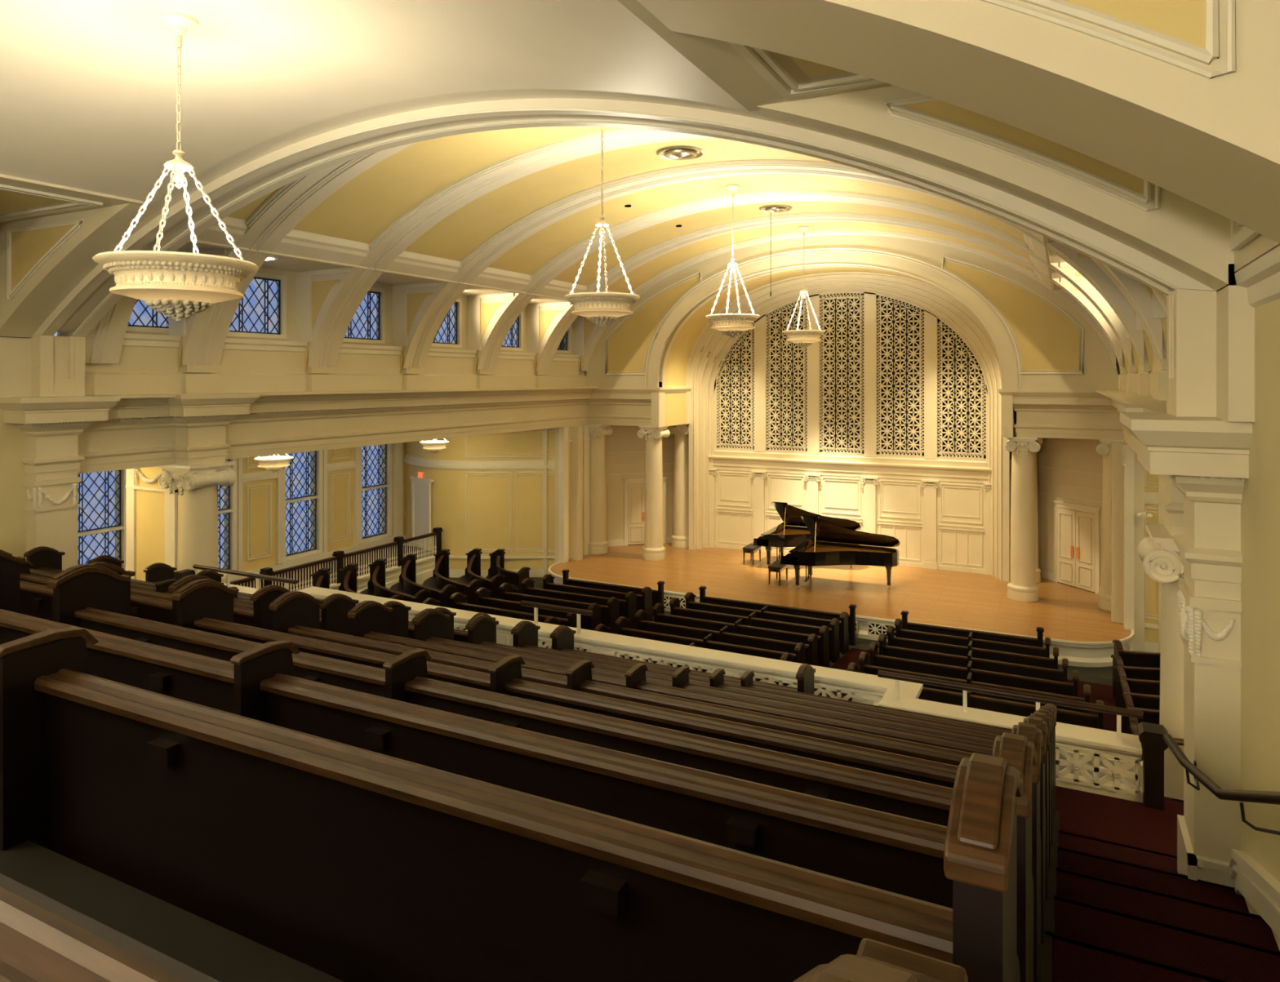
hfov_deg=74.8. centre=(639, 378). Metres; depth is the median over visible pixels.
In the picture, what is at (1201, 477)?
trim
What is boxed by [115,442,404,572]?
wall
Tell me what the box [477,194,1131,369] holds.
trim
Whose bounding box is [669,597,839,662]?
pew
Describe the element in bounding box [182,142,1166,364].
trim
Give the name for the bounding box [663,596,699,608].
trim
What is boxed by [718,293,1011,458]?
wall
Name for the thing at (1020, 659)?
pew
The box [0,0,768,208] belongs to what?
ceiling
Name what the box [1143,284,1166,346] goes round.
panel
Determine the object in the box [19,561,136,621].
pew
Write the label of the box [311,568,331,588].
pew
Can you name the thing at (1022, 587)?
column
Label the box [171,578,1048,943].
pew
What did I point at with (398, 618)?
pew
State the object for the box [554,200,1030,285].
panel
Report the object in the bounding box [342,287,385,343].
window
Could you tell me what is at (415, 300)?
panel
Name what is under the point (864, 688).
parapet
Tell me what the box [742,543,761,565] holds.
piano bench
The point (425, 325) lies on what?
trim
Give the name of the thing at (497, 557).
pew
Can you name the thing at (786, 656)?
pew
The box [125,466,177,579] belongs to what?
trim
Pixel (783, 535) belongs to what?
grand piano
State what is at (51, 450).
trim
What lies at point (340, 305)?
trim
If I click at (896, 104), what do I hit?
trim
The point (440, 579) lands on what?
pew
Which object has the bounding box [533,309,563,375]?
panel
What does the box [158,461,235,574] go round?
column
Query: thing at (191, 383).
trim
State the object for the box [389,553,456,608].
pew
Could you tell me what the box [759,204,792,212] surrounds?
dish
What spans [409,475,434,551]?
door
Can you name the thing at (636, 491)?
door
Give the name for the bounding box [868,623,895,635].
trim
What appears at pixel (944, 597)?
floor
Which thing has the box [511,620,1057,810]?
pew
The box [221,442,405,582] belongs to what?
trim
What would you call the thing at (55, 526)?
pillar
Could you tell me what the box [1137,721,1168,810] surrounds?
newel post
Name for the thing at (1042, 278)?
trim
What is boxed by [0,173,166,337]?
wall
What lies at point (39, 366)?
trim
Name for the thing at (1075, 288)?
panel
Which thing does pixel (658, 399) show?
trim
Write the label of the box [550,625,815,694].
pew
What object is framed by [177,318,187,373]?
panel
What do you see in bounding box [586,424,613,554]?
column
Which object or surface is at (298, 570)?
floor
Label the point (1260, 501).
wall
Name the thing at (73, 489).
trim
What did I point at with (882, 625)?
trim
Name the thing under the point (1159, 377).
trim
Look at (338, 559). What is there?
balustrade
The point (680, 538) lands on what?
column
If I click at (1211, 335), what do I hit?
trim
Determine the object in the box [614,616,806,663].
pew
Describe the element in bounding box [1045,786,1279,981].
carpeted stairs
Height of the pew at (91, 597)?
1.085 m
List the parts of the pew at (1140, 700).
panel, rail, panel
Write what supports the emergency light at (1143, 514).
attached to the wall at (1151, 635)
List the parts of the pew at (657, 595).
post, rail, panel moulding, panel, post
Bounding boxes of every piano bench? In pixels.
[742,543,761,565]
[768,560,787,586]
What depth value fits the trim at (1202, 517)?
5.42 m
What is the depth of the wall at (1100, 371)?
21.45 m
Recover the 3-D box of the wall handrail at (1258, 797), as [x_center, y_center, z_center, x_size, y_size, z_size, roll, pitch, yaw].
[2.389,1.542,2.689,0.374,2.135,6.169,0,0,24]
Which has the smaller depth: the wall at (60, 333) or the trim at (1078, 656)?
the wall at (60, 333)
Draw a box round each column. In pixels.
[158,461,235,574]
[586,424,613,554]
[637,426,670,560]
[666,423,688,547]
[1004,435,1040,602]
[1015,434,1043,582]
[1095,439,1124,611]
[1137,523,1183,800]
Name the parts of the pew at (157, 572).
panel, rail, panel, panel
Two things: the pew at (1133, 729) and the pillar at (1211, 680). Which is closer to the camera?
the pillar at (1211, 680)
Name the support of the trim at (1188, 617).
attached to the wall at (1260, 501)
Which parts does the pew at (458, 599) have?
panel, rail, panel, panel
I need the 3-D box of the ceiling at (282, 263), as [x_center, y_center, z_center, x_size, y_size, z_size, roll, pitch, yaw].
[-4.615,-2.180,18.702,1.800,0.240,14.860,0,0,27]
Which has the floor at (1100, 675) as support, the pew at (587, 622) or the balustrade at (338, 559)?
the pew at (587, 622)
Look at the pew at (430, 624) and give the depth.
6.62 m
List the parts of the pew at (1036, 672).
panel, rail, panel, panel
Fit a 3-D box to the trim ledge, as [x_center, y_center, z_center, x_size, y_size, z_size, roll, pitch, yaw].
[1.346,-0.535,0.549,0.100,0.230,10.200,0,0,27]
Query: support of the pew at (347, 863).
on the floor at (222, 954)
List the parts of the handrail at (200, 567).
post, post, post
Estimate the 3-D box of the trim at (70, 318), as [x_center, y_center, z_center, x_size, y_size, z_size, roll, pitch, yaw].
[-2.237,-2.850,8.827,13.739,4.561,0.600,0,0,27]
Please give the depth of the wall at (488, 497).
24.89 m
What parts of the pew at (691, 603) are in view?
panel, rail, panel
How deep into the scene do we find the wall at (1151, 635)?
17.98 m
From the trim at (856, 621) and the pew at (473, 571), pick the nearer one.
the trim at (856, 621)
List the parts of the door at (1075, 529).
pull plate, pull plate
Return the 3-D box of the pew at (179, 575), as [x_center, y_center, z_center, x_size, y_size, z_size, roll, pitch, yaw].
[-7.359,3.450,13.512,0.230,0.680,0.230,0,0,27]
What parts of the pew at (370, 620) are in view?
panel, rail, panel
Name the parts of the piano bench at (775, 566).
seat, leg, leg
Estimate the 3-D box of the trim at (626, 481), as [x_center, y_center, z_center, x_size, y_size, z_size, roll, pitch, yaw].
[0.269,3.897,27.338,2.751,3.025,0.130,0,0,-17]
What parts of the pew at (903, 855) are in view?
rail, panel, panel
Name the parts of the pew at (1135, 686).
panel, rail, panel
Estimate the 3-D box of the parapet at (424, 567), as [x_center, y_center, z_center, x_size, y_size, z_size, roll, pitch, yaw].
[-7.776,5.640,20.934,0.180,0.920,9.250,0,0,27]
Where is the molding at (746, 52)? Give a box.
[727,41,884,98]
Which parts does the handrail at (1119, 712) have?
post, post, post, post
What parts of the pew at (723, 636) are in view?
panel, rail, panel, panel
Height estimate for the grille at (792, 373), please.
4.677 m
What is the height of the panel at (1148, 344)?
1.860 m
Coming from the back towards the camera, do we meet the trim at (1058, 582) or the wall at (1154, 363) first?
the trim at (1058, 582)
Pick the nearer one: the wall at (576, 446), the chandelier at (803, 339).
the chandelier at (803, 339)
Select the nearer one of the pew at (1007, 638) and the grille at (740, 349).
the pew at (1007, 638)
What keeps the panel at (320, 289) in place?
attached to the wall at (140, 370)
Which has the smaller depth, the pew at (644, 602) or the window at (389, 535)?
the pew at (644, 602)
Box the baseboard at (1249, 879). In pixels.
[1177,814,1279,937]
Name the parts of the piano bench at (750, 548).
seat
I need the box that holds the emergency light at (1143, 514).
[1137,511,1152,518]
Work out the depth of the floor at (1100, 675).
16.58 m
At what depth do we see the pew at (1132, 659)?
15.99 m
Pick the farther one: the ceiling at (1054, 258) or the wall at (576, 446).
the wall at (576, 446)
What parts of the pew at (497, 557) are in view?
panel, tall post, seat, rail, panel, panel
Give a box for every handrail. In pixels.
[192,564,297,591]
[520,600,594,633]
[877,670,1143,738]
[1162,733,1279,835]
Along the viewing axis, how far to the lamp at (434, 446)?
21.79 m
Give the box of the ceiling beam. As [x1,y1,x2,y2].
[617,0,1279,292]
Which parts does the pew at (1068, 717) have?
panel, panel, rail, panel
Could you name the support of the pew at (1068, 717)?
on the floor at (1100, 675)
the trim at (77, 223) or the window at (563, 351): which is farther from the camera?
the window at (563, 351)
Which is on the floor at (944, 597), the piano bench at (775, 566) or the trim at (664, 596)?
the piano bench at (775, 566)
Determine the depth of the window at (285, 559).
23.45 m
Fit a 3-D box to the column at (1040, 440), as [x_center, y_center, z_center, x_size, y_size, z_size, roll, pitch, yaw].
[10.364,3.420,22.441,0.797,3.980,0.709,0,0,27]
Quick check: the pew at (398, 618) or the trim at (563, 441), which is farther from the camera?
the trim at (563, 441)
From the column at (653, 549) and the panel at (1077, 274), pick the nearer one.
the panel at (1077, 274)
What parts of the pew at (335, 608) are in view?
panel, rail, panel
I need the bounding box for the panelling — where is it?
[708,449,1011,577]
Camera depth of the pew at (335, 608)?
9.05 m
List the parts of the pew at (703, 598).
post, panel moulding, rail, post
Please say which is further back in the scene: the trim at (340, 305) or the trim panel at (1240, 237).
the trim at (340, 305)
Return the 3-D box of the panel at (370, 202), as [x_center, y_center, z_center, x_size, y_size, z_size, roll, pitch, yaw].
[-0.576,-3.275,12.088,10.720,1.651,2.000,0,0,27]
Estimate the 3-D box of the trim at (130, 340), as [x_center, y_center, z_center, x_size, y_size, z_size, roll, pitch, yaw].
[-5.114,-0.600,18.956,0.280,0.200,14.860,0,0,27]
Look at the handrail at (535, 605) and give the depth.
10.93 m
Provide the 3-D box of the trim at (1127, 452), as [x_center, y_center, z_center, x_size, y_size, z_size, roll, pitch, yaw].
[10.877,3.675,18.717,0.207,4.450,1.570,0,0,27]
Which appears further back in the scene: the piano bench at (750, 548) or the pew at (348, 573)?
the piano bench at (750, 548)
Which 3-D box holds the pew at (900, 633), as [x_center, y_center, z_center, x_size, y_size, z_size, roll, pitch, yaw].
[6.608,5.406,16.731,2.873,0.885,0.525,0,0,27]
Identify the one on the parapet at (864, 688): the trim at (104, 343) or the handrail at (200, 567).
the handrail at (200, 567)
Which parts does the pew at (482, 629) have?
panel, rail, panel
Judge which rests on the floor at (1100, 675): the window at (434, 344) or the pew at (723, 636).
the pew at (723, 636)
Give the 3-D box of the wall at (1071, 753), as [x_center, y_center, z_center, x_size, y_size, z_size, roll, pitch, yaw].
[-1.098,4.550,11.064,13.800,1.700,0.120,0,0,27]
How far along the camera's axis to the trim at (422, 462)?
24.86 m
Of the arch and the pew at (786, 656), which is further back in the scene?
the arch
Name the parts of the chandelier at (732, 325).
bowl chain, bowl chain, hanging chain, bowl chain, bowl chain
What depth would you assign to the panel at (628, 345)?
24.70 m
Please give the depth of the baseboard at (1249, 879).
5.18 m
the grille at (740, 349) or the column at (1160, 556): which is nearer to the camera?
the column at (1160, 556)
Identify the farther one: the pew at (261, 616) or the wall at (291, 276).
the wall at (291, 276)
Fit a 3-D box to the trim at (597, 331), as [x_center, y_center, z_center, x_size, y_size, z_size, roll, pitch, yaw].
[4.552,-2.187,22.157,14.600,3.926,0.380,0,0,27]
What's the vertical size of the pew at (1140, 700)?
1.100 m
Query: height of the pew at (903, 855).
1.085 m
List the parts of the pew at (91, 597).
panel, rail, panel, panel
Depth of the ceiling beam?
3.70 m
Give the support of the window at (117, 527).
in the wall at (259, 496)
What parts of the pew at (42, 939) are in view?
rail, seat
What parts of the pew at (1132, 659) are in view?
panel, panel, rail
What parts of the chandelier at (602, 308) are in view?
bowl chain, bowl chain, hanging chain, bowl chain, bowl chain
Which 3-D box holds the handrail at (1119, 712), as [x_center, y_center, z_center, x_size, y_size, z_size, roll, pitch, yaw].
[3.509,3.155,8.111,2.350,0.279,0.068,0,0,27]
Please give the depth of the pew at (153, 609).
7.27 m
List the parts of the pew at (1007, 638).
post, rail, panel moulding, panel, post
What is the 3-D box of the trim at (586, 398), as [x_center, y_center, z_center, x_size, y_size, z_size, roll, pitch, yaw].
[-5.162,0.631,18.757,0.570,0.028,15.929,0,0,25]
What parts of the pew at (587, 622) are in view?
panel, rail, panel, panel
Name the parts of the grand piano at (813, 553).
leg, leg, iron plate, lid, leg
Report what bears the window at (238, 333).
in the wall at (291, 276)
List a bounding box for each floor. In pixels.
[0,810,1059,981]
[235,545,433,591]
[421,577,1122,733]
[550,542,1131,641]
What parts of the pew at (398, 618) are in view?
panel, rail, panel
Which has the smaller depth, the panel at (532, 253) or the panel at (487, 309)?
the panel at (532, 253)
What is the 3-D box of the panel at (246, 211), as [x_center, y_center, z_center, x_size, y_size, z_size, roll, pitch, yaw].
[-1.552,-3.275,10.172,10.720,1.651,1.140,0,0,27]
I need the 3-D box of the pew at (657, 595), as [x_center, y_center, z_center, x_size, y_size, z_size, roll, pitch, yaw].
[-0.714,5.464,21.260,2.898,0.905,0.160,0,0,27]
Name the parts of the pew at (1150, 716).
panel, rail, panel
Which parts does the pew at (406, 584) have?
panel, tall post, seat, rail, panel, panel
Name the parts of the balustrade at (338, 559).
newel post, newel post, newel post, newel post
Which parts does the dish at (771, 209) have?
dish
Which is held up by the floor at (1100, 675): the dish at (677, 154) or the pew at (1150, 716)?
the pew at (1150, 716)
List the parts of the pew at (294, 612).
panel, panel, rail, panel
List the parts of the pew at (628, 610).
panel, rail, panel, panel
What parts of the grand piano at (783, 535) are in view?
leg, leg, iron plate, lid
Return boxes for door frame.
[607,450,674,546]
[1037,466,1102,594]
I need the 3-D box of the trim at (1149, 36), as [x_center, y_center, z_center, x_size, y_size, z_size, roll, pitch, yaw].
[1.299,-1.508,3.253,1.673,0.931,0.044,0,0,27]
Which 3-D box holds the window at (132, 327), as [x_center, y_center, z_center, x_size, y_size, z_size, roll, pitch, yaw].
[-8.061,-1.350,13.488,0.110,1.200,1.300,0,0,27]
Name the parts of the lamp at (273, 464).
lamp shade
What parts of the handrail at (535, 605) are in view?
post, rail, post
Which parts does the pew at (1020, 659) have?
panel, rail, panel, panel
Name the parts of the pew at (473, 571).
seat, panel, tall post, rail, panel, panel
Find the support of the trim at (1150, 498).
attached to the wall at (1151, 635)
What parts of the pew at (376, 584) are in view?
seat, panel, tall post, rail, panel, panel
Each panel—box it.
[10,224,74,290]
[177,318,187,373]
[226,188,278,220]
[293,126,615,244]
[304,279,340,373]
[400,292,433,374]
[404,137,836,261]
[474,302,506,374]
[488,173,1025,275]
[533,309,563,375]
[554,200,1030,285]
[577,316,595,375]
[604,221,1034,293]
[608,275,699,371]
[901,100,1143,195]
[944,260,1079,369]
[1064,0,1205,48]
[1074,287,1128,373]
[1075,272,1137,373]
[1077,253,1151,372]
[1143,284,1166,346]
[1231,219,1260,250]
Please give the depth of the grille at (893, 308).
24.29 m
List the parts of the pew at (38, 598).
rail, panel, panel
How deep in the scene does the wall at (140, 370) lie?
15.72 m
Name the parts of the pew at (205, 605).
panel, rail, panel, panel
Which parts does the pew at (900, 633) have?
panel, rail, panel, panel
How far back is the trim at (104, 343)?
12.59 m
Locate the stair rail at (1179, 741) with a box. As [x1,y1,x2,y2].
[1173,737,1183,746]
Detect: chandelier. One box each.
[92,10,258,321]
[564,126,639,327]
[705,184,759,337]
[782,226,825,348]
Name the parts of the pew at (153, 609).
rail, panel, panel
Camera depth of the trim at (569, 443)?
24.87 m
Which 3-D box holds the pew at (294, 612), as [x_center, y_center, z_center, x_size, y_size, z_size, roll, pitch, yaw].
[-0.320,2.209,5.442,5.366,1.085,0.575,0,0,27]
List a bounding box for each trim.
[0,335,84,397]
[0,386,691,481]
[7,218,82,299]
[15,398,589,425]
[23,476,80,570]
[26,483,77,509]
[31,97,1216,337]
[75,296,137,363]
[122,333,580,361]
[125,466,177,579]
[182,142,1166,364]
[182,355,551,393]
[189,177,303,248]
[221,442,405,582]
[270,127,646,267]
[308,128,1162,367]
[403,428,555,577]
[404,164,1143,368]
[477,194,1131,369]
[537,216,1122,370]
[548,562,1134,647]
[553,577,1132,666]
[558,425,591,563]
[568,442,570,558]
[581,231,1116,370]
[602,228,1053,293]
[604,247,1084,389]
[651,264,1013,437]
[663,595,699,608]
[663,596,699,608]
[688,274,1009,582]
[855,620,857,634]
[867,622,895,636]
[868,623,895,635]
[883,94,1159,211]
[981,0,1235,78]
[998,388,1252,600]
[1057,582,1093,592]
[1118,331,1166,399]
[1120,441,1133,651]
[1144,468,1160,653]
[1166,263,1254,422]
[1177,590,1235,657]
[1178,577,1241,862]
[1200,476,1244,480]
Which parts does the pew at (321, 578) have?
rail, panel, panel, tall post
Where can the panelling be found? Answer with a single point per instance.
(931, 470)
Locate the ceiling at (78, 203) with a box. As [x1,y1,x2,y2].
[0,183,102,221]
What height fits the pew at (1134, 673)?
1.100 m
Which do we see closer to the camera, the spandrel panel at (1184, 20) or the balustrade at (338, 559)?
the spandrel panel at (1184, 20)
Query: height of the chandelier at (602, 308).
3.150 m
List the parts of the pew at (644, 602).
panel, rail, panel, panel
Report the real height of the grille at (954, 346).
3.897 m
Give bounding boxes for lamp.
[253,453,293,472]
[419,438,448,453]
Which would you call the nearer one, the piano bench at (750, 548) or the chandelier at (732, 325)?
the chandelier at (732, 325)
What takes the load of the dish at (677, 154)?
attached to the panel at (455, 237)
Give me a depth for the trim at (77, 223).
10.79 m
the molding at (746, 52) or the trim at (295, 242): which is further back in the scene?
the trim at (295, 242)
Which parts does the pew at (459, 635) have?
panel, rail, panel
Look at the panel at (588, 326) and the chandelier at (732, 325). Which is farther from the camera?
the panel at (588, 326)
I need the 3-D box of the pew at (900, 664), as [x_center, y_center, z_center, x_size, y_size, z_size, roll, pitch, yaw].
[5.679,5.202,14.410,3.323,0.885,0.525,0,0,27]
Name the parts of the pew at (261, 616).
rail, panel, panel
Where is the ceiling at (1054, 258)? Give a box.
[1043,235,1066,291]
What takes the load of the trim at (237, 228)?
attached to the panel at (246, 211)
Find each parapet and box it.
[223,582,1142,803]
[329,555,449,593]
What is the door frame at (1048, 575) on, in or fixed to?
attached to the wall at (1072, 454)
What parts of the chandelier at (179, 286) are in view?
bowl chain, bowl chain, hanging chain, bowl chain, bowl chain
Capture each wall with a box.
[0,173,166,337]
[0,408,26,558]
[57,331,72,336]
[84,346,586,395]
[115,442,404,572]
[125,266,572,355]
[136,466,164,581]
[404,427,555,569]
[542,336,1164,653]
[555,424,605,563]
[586,235,1118,389]
[605,425,674,541]
[712,291,1011,569]
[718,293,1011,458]
[1036,437,1102,586]
[1058,751,1142,792]
[1111,442,1144,652]
[1120,347,1166,396]
[1144,470,1158,644]
[1240,298,1279,951]
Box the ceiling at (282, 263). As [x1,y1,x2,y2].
[175,239,568,303]
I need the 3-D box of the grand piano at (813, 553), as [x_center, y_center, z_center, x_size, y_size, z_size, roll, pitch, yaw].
[5.206,4.470,21.656,2.780,1.877,1.560,0,0,27]
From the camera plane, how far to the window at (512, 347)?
22.74 m
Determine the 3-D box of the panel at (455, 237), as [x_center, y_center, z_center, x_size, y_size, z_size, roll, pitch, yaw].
[0.599,-3.275,14.396,10.720,1.651,2.020,0,0,27]
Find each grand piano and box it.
[753,502,861,568]
[780,515,900,588]
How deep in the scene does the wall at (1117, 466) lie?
18.48 m
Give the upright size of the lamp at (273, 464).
0.838 m
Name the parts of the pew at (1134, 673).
panel, panel, rail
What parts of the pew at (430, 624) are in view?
panel, rail, panel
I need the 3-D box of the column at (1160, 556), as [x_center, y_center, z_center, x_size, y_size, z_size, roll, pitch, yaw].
[5.165,3.415,7.716,0.953,3.970,0.830,0,0,27]
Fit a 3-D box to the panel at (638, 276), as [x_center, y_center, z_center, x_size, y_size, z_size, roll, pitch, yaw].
[4.085,-3.275,21.240,10.720,1.651,1.780,0,0,27]
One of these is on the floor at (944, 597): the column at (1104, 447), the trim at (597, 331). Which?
the column at (1104, 447)
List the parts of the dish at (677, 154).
dish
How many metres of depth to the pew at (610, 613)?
18.90 m
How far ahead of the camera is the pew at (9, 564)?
5.85 m
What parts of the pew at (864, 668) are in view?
panel, rail, panel, panel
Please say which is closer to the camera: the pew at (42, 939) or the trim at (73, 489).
the pew at (42, 939)
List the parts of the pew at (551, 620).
panel, panel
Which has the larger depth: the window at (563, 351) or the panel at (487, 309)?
the window at (563, 351)
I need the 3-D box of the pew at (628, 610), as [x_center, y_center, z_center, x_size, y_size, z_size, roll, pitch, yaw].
[-1.454,5.338,19.906,2.943,0.885,0.525,0,0,27]
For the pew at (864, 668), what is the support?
on the floor at (1100, 675)
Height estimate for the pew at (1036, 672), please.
0.885 m
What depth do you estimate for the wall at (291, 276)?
18.26 m
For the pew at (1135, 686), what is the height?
1.100 m
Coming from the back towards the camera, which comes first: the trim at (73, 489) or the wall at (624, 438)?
the wall at (624, 438)
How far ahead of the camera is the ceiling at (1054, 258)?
14.66 m
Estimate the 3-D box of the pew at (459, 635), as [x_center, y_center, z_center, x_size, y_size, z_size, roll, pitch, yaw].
[-4.329,3.509,11.871,5.366,1.085,0.575,0,0,27]
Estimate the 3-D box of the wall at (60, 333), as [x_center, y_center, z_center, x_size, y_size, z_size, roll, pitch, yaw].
[-2.160,-2.375,8.979,13.800,3.550,0.240,0,0,27]
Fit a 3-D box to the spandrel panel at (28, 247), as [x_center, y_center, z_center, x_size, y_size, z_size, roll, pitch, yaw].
[-7.636,-1.525,10.731,1.550,0.831,0.016,0,0,27]
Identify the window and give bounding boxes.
[77,469,125,570]
[125,298,169,333]
[217,458,237,578]
[226,272,286,338]
[279,450,325,564]
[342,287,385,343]
[358,443,395,546]
[431,298,462,347]
[500,311,522,351]
[555,325,570,353]
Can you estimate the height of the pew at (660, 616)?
0.885 m
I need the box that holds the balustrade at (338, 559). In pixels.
[225,527,442,591]
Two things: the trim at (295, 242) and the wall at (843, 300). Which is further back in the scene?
the wall at (843, 300)
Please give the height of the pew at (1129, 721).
1.100 m
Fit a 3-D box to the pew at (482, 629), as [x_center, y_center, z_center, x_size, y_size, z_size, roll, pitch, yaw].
[0.745,2.989,7.532,5.366,1.085,0.575,0,0,27]
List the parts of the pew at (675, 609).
panel, rail, panel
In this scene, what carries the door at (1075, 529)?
in the wall at (1072, 454)
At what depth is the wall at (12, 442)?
11.58 m
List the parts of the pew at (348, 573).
panel, panel, rail, tall post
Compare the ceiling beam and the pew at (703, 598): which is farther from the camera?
the pew at (703, 598)
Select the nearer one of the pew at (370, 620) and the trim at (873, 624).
the pew at (370, 620)
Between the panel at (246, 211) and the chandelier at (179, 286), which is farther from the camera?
the panel at (246, 211)
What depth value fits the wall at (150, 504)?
14.28 m
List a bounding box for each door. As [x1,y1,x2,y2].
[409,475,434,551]
[627,483,644,544]
[1057,506,1094,592]
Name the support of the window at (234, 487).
in the wall at (259, 496)
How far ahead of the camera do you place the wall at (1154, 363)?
11.91 m
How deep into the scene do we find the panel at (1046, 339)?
19.91 m
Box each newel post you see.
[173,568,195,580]
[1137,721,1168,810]
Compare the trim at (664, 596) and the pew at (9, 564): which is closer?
the pew at (9, 564)
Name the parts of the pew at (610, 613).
panel, rail, panel, panel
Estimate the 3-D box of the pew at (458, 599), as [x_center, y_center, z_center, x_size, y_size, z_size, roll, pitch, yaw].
[-2.644,5.134,17.718,3.078,0.885,0.525,0,0,27]
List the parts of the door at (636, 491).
pull plate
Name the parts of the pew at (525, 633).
panel, rail, panel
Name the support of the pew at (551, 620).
on the floor at (1100, 675)
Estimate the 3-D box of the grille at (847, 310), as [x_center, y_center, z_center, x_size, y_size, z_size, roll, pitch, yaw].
[6.043,-0.170,25.062,1.358,4.798,0.040,0,0,27]
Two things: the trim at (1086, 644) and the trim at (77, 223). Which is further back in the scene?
the trim at (1086, 644)
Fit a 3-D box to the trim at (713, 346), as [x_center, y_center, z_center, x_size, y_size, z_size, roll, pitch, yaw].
[5.904,1.175,24.811,9.298,8.470,1.025,0,0,27]
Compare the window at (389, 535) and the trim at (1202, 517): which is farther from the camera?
the window at (389, 535)
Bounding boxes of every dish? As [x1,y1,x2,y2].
[656,145,705,159]
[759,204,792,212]
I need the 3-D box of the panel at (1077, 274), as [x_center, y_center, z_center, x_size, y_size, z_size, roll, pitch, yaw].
[8.119,-0.930,14.562,0.950,1.860,0.018,0,0,27]
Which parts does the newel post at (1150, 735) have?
post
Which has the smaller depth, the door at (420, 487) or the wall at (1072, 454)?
the wall at (1072, 454)
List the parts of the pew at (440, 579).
panel, tall post, seat, rail, panel, panel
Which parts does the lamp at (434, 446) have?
lamp shade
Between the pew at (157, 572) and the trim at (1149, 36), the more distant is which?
the pew at (157, 572)
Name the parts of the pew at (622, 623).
panel, rail, panel, panel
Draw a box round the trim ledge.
[1234,245,1279,307]
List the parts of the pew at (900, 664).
panel, rail, panel, panel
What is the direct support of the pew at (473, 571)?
on the floor at (1100, 675)
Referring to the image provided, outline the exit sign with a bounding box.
[417,471,424,478]
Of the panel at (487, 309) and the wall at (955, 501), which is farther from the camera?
the wall at (955, 501)
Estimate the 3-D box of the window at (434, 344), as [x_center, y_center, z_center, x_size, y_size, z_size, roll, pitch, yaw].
[-4.730,-1.350,20.029,0.110,1.200,1.300,0,0,27]
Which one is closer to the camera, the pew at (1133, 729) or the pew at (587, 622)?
the pew at (1133, 729)
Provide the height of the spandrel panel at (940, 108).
0.831 m
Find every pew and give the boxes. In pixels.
[0,549,39,617]
[0,608,1036,981]
[0,626,1023,981]
[0,873,968,981]
[19,560,223,625]
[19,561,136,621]
[23,546,358,635]
[29,568,289,630]
[47,564,1043,981]
[87,555,411,639]
[143,562,456,640]
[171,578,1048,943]
[195,569,495,643]
[269,591,1050,899]
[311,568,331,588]
[338,563,404,599]
[346,600,1053,868]
[360,558,430,603]
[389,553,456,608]
[411,608,1054,845]
[422,549,483,604]
[422,597,560,648]
[449,592,578,650]
[456,548,505,599]
[465,614,1055,827]
[475,587,602,630]
[485,548,530,593]
[499,582,620,634]
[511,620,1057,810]
[521,577,637,629]
[542,573,653,621]
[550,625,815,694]
[561,568,664,616]
[593,623,793,686]
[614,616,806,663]
[634,609,818,666]
[652,603,830,667]
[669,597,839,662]
[684,591,849,654]
[698,586,856,645]
[846,662,1104,729]
[857,651,1090,713]
[868,642,1079,697]
[877,633,1068,682]
[886,625,1058,669]
[893,617,1050,657]
[900,610,1044,647]
[1111,654,1159,699]
[1112,640,1159,667]
[1113,666,1159,707]
[1116,679,1159,732]
[1120,693,1159,733]
[1125,707,1139,733]
[1128,724,1142,760]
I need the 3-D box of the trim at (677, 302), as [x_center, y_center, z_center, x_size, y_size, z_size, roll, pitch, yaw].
[4.632,-1.603,22.313,12.751,3.725,0.060,0,0,27]
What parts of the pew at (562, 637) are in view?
panel, rail, panel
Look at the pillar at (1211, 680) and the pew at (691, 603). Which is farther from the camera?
the pew at (691, 603)
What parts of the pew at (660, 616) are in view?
panel, rail, panel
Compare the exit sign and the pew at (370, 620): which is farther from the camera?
the exit sign
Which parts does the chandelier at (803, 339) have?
bowl chain, bowl chain, hanging chain, bowl chain, bowl chain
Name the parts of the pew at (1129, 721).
panel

